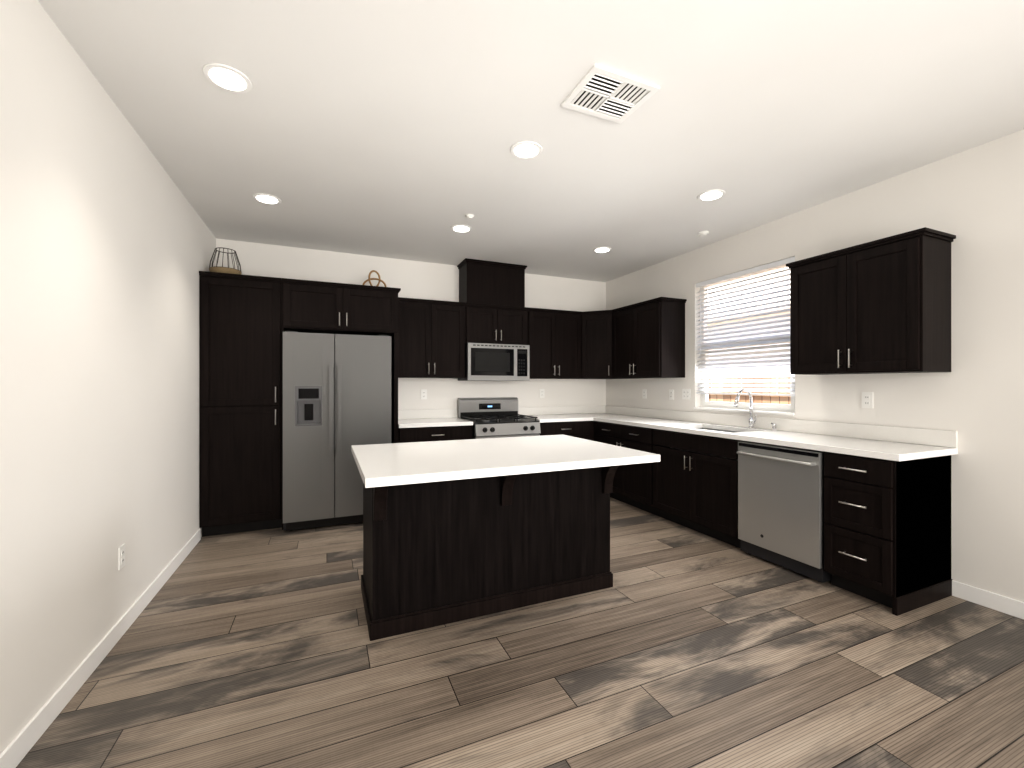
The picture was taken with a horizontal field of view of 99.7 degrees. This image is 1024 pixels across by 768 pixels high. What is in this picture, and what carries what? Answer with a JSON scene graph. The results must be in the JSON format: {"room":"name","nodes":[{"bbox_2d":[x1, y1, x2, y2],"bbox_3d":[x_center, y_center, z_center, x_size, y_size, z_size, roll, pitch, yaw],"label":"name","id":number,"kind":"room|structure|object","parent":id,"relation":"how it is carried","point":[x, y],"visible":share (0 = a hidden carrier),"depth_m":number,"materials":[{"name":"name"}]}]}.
{"room":"kitchen","nodes":[
{"label":"kitchen","id":0,"kind":"room"},
{"bbox_2d":[0,0,215,753],"bbox_3d":[-1.134,-0.061,-0.035,0.140,2.740,9.200,0,0,-23],"label":"wall","id":1,"kind":"structure","parent":0,"point":[107,242],"depth_m":1.89,"materials":[{"name":"paint"}]},
{"bbox_2d":[0,529,200,767],"bbox_3d":[-0.945,1.262,-0.281,0.012,0.095,8.575,0,0,-23],"label":"baseboard","id":2,"kind":"structure","parent":1,"relation":"attached to","point":[22,743],"depth_m":1.88,"materials":[{"name":"white wood"}]},
{"bbox_2d":[118,543,124,569],"bbox_3d":[-2.042,0.899,2.263,0.008,0.115,0.070,0,0,-23],"label":"electrical outlet","id":3,"kind":"object","parent":1,"relation":"attached to","point":[121,556],"visible":1,"depth_m":2.25,"materials":[{"name":"white plastic"}]},
{"bbox_2d":[216,238,605,417],"bbox_3d":[-0.817,-0.061,5.185,4.850,2.740,0.140,0,0,-23],"label":"wall","id":4,"kind":"structure","parent":0,"point":[422,280],"depth_m":5.06,"materials":[{"name":"paint"}]},
{"bbox_2d":[421,389,426,398],"bbox_3d":[-1.022,0.109,5.016,0.070,0.115,0.008,0,0,-23],"label":"electrical outlet","id":5,"kind":"object","parent":4,"relation":"attached to","point":[423,393],"visible":1,"depth_m":5.01,"materials":[{"name":"white plastic"}]},
{"bbox_2d":[398,409,456,418],"bbox_3d":[-1.014,0.336,5.011,0.773,0.104,0.020,0,0,-23],"label":"backsplash","id":6,"kind":"structure","parent":4,"relation":"attached to","point":[425,413],"depth_m":5.01,"materials":[{"name":"stone"}]},
{"bbox_2d":[398,297,464,377],"bbox_3d":[-0.941,-0.504,4.843,0.776,0.846,0.388,0,0,-23],"label":"upper cabinet","id":7,"kind":"object","parent":4,"relation":"attached to","point":[431,338],"visible":0.92,"depth_m":4.70,"materials":[{"name":"black wood"}]},
{"bbox_2d":[457,258,526,306],"bbox_3d":[-0.237,-1.179,5.174,0.769,0.500,0.335,0,0,-23],"label":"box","id":8,"kind":"object","parent":4,"relation":"attached to","point":[489,282],"visible":0.9,"depth_m":5.03,"materials":[{"name":"black wood"}]},
{"bbox_2d":[465,303,527,344],"bbox_3d":[-0.227,-0.701,5.150,0.775,0.450,0.388,0,0,-23],"label":"upper cabinet","id":9,"kind":"object","parent":4,"relation":"attached to","point":[493,324],"visible":0.92,"depth_m":5.00,"materials":[{"name":"black wood"}]},
{"bbox_2d":[458,343,529,380],"bbox_3d":[-0.221,-0.262,5.136,0.759,0.418,0.414,0,0,-23],"label":"microwave","id":10,"kind":"object","parent":9,"relation":"attached to","point":[495,362],"visible":0.98,"depth_m":4.94,"materials":[{"name":"silver metal"}]},
{"bbox_2d":[540,389,544,397],"bbox_3d":[0.393,0.109,5.625,0.070,0.115,0.008,0,0,-23],"label":"electrical outlet","id":11,"kind":"object","parent":4,"relation":"attached to","point":[542,393],"visible":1,"depth_m":5.62,"materials":[{"name":"white plastic"}]},
{"bbox_2d":[527,307,581,378],"bbox_3d":[0.478,-0.504,5.454,0.755,0.846,0.388,0,0,-23],"label":"upper cabinet","id":12,"kind":"object","parent":4,"relation":"attached to","point":[553,339],"visible":0.96,"depth_m":5.30,"materials":[{"name":"black wood"}]},
{"bbox_2d":[518,405,605,415],"bbox_3d":[0.671,0.336,5.736,1.320,0.104,0.020,0,0,-23],"label":"backsplash","id":13,"kind":"structure","parent":4,"relation":"attached to","point":[559,409],"depth_m":5.72,"materials":[{"name":"stone"}]},
{"bbox_2d":[581,310,618,378],"bbox_3d":[1.149,-0.503,5.616,0.613,0.845,0.620,0,0,-23],"label":"upper cabinet","id":14,"kind":"object","parent":4,"relation":"attached to","point":[596,344],"visible":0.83,"depth_m":5.40,"materials":[{"name":"black wood"}]},
{"bbox_2d":[16,497,1023,767],"bbox_3d":[1.029,1.334,0.896,4.850,0.050,9.480,0,0,-23],"label":"floor","id":15,"kind":"structure","parent":0,"point":[676,645],"depth_m":1.95,"materials":[{"name":"brown wood"}]},
{"bbox_2d":[199,271,281,536],"bbox_3d":[-2.471,0.174,4.032,0.616,2.270,0.668,0,0,-23],"label":"pantry cabinet","id":16,"kind":"object","parent":15,"relation":"on","point":[240,403],"visible":0.96,"depth_m":3.77,"materials":[{"name":"black wood"}]},
{"bbox_2d":[209,247,241,273],"bbox_3d":[-2.593,-1.091,3.909,0.247,0.258,0.247,0,0,-23],"label":"wire basket","id":17,"kind":"object","parent":16,"relation":"on","point":[222,269],"visible":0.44,"depth_m":3.84,"materials":[{"name":"brown metal"}]},
{"bbox_2d":[283,331,390,530],"bbox_3d":[-1.706,0.417,4.248,0.916,1.784,0.818,0,0,-23],"label":"refrigerator","id":18,"kind":"object","parent":15,"relation":"on","point":[336,397],"visible":0.96,"depth_m":3.89,"materials":[{"name":"silver metal"}]},
{"bbox_2d":[282,278,400,529],"bbox_3d":[-1.705,0.174,4.362,1.048,2.270,0.668,0,0,-23],"label":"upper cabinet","id":19,"kind":"object","parent":15,"relation":"on","point":[308,306],"visible":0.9,"depth_m":4.10,"materials":[{"name":"black wood"}]},
{"bbox_2d":[362,270,386,286],"bbox_3d":[-1.419,-1.074,4.458,0.238,0.221,0.059,0,0,-23],"label":"ornament","id":20,"kind":"object","parent":19,"relation":"on","point":[369,279],"visible":0.67,"depth_m":4.45,"materials":[{"name":"brown wood"}]},
{"bbox_2d":[398,425,472,442],"bbox_3d":[-0.886,0.869,4.714,0.776,0.880,0.668,0,0,-23],"label":"base cabinet","id":21,"kind":"object","parent":15,"relation":"on","point":[424,434],"visible":0.17,"depth_m":4.43,"materials":[{"name":"black wood"}]},
{"bbox_2d":[398,418,472,427],"bbox_3d":[-0.891,0.408,4.726,0.773,0.039,0.640,0,0,-23],"label":"countertop","id":22,"kind":"structure","parent":21,"relation":"on","point":[427,422],"depth_m":4.52,"materials":[{"name":"white stone"}]},
{"bbox_2d":[361,466,618,640],"bbox_3d":[-0.121,0.869,2.703,1.503,0.880,0.840,0,0,-23],"label":"kitchen island","id":23,"kind":"object","parent":15,"relation":"on","point":[457,530],"depth_m":2.46,"materials":[{"name":"black wood"}]},
{"bbox_2d":[351,434,659,489],"bbox_3d":[-0.103,0.408,2.597,1.565,0.039,1.080,0,0,-23],"label":"island countertop","id":24,"kind":"structure","parent":23,"relation":"on","point":[410,463],"depth_m":2.32,"materials":[{"name":"white stone"}]},
{"bbox_2d":[458,397,540,438],"bbox_3d":[-0.154,0.732,4.975,0.759,1.155,0.731,0,0,-23],"label":"gas range","id":25,"kind":"object","parent":15,"relation":"on","point":[495,417],"visible":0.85,"depth_m":4.92,"materials":[{"name":"silver metal"}]},
{"bbox_2d":[539,421,588,439],"bbox_3d":[0.502,0.869,5.311,0.687,0.880,0.668,0,0,-23],"label":"base cabinet","id":26,"kind":"object","parent":15,"relation":"on","point":[578,429],"visible":0.19,"depth_m":5.05,"materials":[{"name":"black wood"}]},
{"bbox_2d":[519,414,589,422],"bbox_3d":[0.504,0.408,5.326,0.690,0.039,0.643,0,0,-23],"label":"countertop","id":27,"kind":"structure","parent":26,"relation":"on","point":[558,417],"depth_m":5.15,"materials":[{"name":"white stone"}]},
{"bbox_2d":[589,421,596,440],"bbox_3d":[1.131,0.869,5.578,0.676,0.880,0.676,0,0,-23],"label":"base cabinet","id":28,"kind":"object","parent":15,"relation":"on","point":[592,431],"depth_m":5.21,"materials":[{"name":"black wood"}]},
{"bbox_2d":[586,413,957,460],"bbox_3d":[1.723,0.408,4.212,0.669,0.039,3.653,0,0,-23],"label":"countertop","id":29,"kind":"structure","parent":28,"relation":"on","point":[888,450],"depth_m":3.14,"materials":[{"name":"white stone"}]},
{"bbox_2d":[672,428,737,460],"bbox_3d":[1.854,0.536,3.924,0.418,0.214,0.698,0,0,-23],"label":"sink","id":30,"kind":"object","parent":29,"relation":"in","point":[708,454],"visible":0.1,"depth_m":4.01,"materials":[{"name":"silver metal"}]},
{"bbox_2d":[733,389,756,428],"bbox_3d":[2.070,0.210,3.830,0.243,0.357,0.090,0,0,-23],"label":"faucet","id":31,"kind":"object","parent":29,"relation":"on","point":[752,422],"visible":1,"depth_m":3.86,"materials":[{"name":"silver metal"}]},
{"bbox_2d":[771,423,776,430],"bbox_3d":[2.229,0.354,3.677,0.055,0.068,0.038,0,0,-23],"label":"soap dispenser","id":32,"kind":"object","parent":29,"relation":"on","point":[774,426],"visible":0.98,"depth_m":3.67,"materials":[{"name":"silver metal"}]},
{"bbox_2d":[596,421,659,516],"bbox_3d":[1.461,0.869,4.823,0.668,0.880,0.968,0,0,-23],"label":"base cabinet","id":33,"kind":"object","parent":15,"relation":"on","point":[632,484],"visible":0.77,"depth_m":4.55,"materials":[{"name":"black wood"}]},
{"bbox_2d":[653,428,741,547],"bbox_3d":[1.844,0.869,3.933,0.668,0.880,0.966,0,0,-23],"label":"base cabinet","id":34,"kind":"object","parent":15,"relation":"on","point":[697,492],"visible":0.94,"depth_m":3.75,"materials":[{"name":"black wood"}]},
{"bbox_2d":[736,441,830,582],"bbox_3d":[2.130,0.873,3.191,0.669,0.872,0.609,0,0,-23],"label":"dishwasher","id":35,"kind":"object","parent":15,"relation":"on","point":[780,505],"visible":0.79,"depth_m":3.02,"materials":[{"name":"silver metal"}]},
{"bbox_2d":[824,452,952,615],"bbox_3d":[2.359,0.869,2.737,0.668,0.880,0.393,0,0,-23],"label":"drawers","id":36,"kind":"object","parent":15,"relation":"on","point":[887,532],"visible":0.96,"depth_m":2.58,"materials":[{"name":"black wood"}]},
{"bbox_2d":[38,0,1023,281],"bbox_3d":[1.029,-1.456,0.896,4.850,0.050,9.480,0,0,-23],"label":"ceiling","id":37,"kind":"structure","parent":0,"point":[390,128],"depth_m":2.26,"materials":[{"name":"paint"}]},
{"bbox_2d":[202,63,251,92],"bbox_3d":[-1.326,-1.427,2.016,0.196,0.008,0.196,0,0,-23],"label":"recessed light","id":38,"kind":"object","parent":37,"relation":"in","point":[227,78],"visible":1,"depth_m":2.00,"materials":[{"name":"white plastic"}]},
{"bbox_2d":[252,193,281,204],"bbox_3d":[-1.881,-1.427,3.318,0.196,0.008,0.196,0,0,-23],"label":"recessed light","id":39,"kind":"object","parent":37,"relation":"in","point":[267,198],"visible":1,"depth_m":3.30,"materials":[{"name":"white"}]},
{"bbox_2d":[451,224,471,232],"bbox_3d":[-0.463,-1.427,3.944,0.196,0.008,0.196,0,0,-23],"label":"recessed light","id":40,"kind":"object","parent":37,"relation":"in","point":[461,228],"visible":1,"depth_m":3.93,"materials":[{"name":"white"}]},
{"bbox_2d":[466,214,473,218],"bbox_3d":[-0.355,-1.418,3.643,0.070,0.026,0.070,0,0,-23],"label":"smoke detector","id":41,"kind":"object","parent":37,"relation":"attached to","point":[469,216],"visible":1,"depth_m":3.62,"materials":[{"name":"white plastic"}]},
{"bbox_2d":[510,141,541,158],"bbox_3d":[0.087,-1.427,2.630,0.196,0.008,0.196,0,0,-23],"label":"recessed light","id":42,"kind":"object","parent":37,"relation":"in","point":[526,149],"visible":1,"depth_m":2.61,"materials":[{"name":"white"}]},
{"bbox_2d":[593,247,610,252],"bbox_3d":[0.952,-1.427,4.564,0.196,0.008,0.196,0,0,-23],"label":"recessed light","id":43,"kind":"object","parent":37,"relation":"in","point":[601,249],"visible":0.96,"depth_m":4.54,"materials":[{"name":"white"}]},
{"bbox_2d":[561,64,659,123],"bbox_3d":[0.480,-1.424,2.135,0.370,0.012,0.300,0,0,-23],"label":"ceiling vent","id":44,"kind":"object","parent":37,"relation":"in","point":[607,93],"visible":1,"depth_m":2.12,"materials":[{"name":"white"}]},
{"bbox_2d":[698,231,708,235],"bbox_3d":[1.797,-1.418,4.057,0.100,0.026,0.100,0,0,-23],"label":"smoke detector","id":45,"kind":"object","parent":37,"relation":"attached to","point":[703,233],"visible":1,"depth_m":4.03,"materials":[{"name":"white plastic"}]},
{"bbox_2d":[697,189,725,200],"bbox_3d":[1.500,-1.427,3.254,0.196,0.008,0.196,0,0,-23],"label":"recessed light","id":46,"kind":"object","parent":37,"relation":"in","point":[711,195],"visible":1,"depth_m":3.24,"materials":[{"name":"white"}]},
{"bbox_2d":[606,129,1023,601],"bbox_3d":[3.192,-0.061,1.827,0.140,2.740,9.200,0,0,-23],"label":"wall","id":47,"kind":"structure","parent":0,"point":[972,199],"depth_m":2.67,"materials":[{"name":"paint"}]},
{"bbox_2d":[642,389,646,398],"bbox_3d":[1.621,0.109,5.288,0.008,0.115,0.070,0,0,-23],"label":"electrical outlet","id":48,"kind":"object","parent":47,"relation":"attached to","point":[644,393],"visible":1,"depth_m":5.29,"materials":[{"name":"white plastic"}]},
{"bbox_2d":[612,297,686,378],"bbox_3d":[1.541,-0.504,4.990,0.388,0.846,0.860,0,0,-23],"label":"upper cabinet","id":49,"kind":"object","parent":47,"relation":"attached to","point":[648,338],"visible":1,"depth_m":4.70,"materials":[{"name":"black wood"}]},
{"bbox_2d":[669,390,673,399],"bbox_3d":[1.799,0.109,4.874,0.008,0.115,0.070,0,0,-23],"label":"electrical outlet","id":50,"kind":"object","parent":47,"relation":"attached to","point":[671,394],"visible":1,"depth_m":4.87,"materials":[{"name":"white plastic"}]},
{"bbox_2d":[682,389,690,399],"bbox_3d":[1.886,0.099,4.672,0.008,0.115,0.116,0,0,-23],"label":"light switch","id":51,"kind":"object","parent":47,"relation":"attached to","point":[686,394],"visible":1,"depth_m":4.67,"materials":[{"name":"white plastic"}]},
{"bbox_2d":[694,407,794,414],"bbox_3d":[2.169,0.244,4.092,0.096,0.020,1.058,0,0,-23],"label":"window sill","id":52,"kind":"structure","parent":47,"relation":"attached to","point":[754,411],"depth_m":3.99,"materials":[{"name":"white paint"}]},
{"bbox_2d":[700,266,794,412],"bbox_3d":[2.232,-0.411,4.119,0.062,1.328,1.058,0,0,-23],"label":"window","id":53,"kind":"structure","parent":47,"relation":"in","point":[704,402],"depth_m":4.21,"materials":[{"name":"white plastic"}]},
{"bbox_2d":[696,256,794,395],"bbox_3d":[2.173,-0.490,4.094,0.060,1.168,1.048,0,0,-23],"label":"window blind","id":54,"kind":"object","parent":53,"relation":"attached to","point":[765,267],"visible":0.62,"depth_m":4.04,"materials":[{"name":"white plastic"}]},
{"bbox_2d":[606,405,957,447],"bbox_3d":[2.020,0.336,4.340,0.022,0.104,3.653,0,0,-23],"label":"backsplash","id":55,"kind":"structure","parent":47,"relation":"attached to","point":[936,437],"depth_m":3.40,"materials":[{"name":"stone"}]},
{"bbox_2d":[862,392,872,407],"bbox_3d":[2.558,0.109,3.111,0.008,0.115,0.070,0,0,-23],"label":"electrical outlet","id":56,"kind":"object","parent":47,"relation":"attached to","point":[867,399],"visible":1,"depth_m":3.11,"materials":[{"name":"white plastic"}]},
{"bbox_2d":[786,227,955,374],"bbox_3d":[2.405,-0.504,2.983,0.388,0.846,0.839,0,0,-23],"label":"upper cabinet","id":57,"kind":"object","parent":47,"relation":"attached to","point":[880,306],"visible":1,"depth_m":2.77,"materials":[{"name":"black wood"}]},
{"bbox_2d":[952,580,1023,619],"bbox_3d":[3.837,1.262,0.136,0.012,0.095,5.560,0,0,-23],"label":"baseboard","id":58,"kind":"structure","parent":47,"relation":"attached to","point":[1003,604],"depth_m":2.53,"materials":[{"name":"white"}]},
{"label":"outside","id":59,"kind":"structure","parent":0,"visible":0},
{"bbox_3d":[9.385,1.634,5.146,13.860,0.050,24.000,0,0,-23],"label":"ground","id":60,"kind":"structure","parent":59,"visible":0},
{"bbox_2d":[707,267,790,378],"bbox_3d":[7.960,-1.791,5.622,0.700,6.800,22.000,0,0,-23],"label":"house","id":61,"kind":"structure","parent":60,"relation":"on","point":[758,298],"depth_m":10.57,"materials":[{"name":"white"}]},
{"bbox_2d":[708,377,790,404],"bbox_3d":[4.897,0.749,4.303,0.070,1.720,22.000,0,0,-23],"label":"fence","id":62,"kind":"object","parent":60,"relation":"on","point":[756,399],"depth_m":6.79,"materials":[{"name":"brown wood"}]}
]}

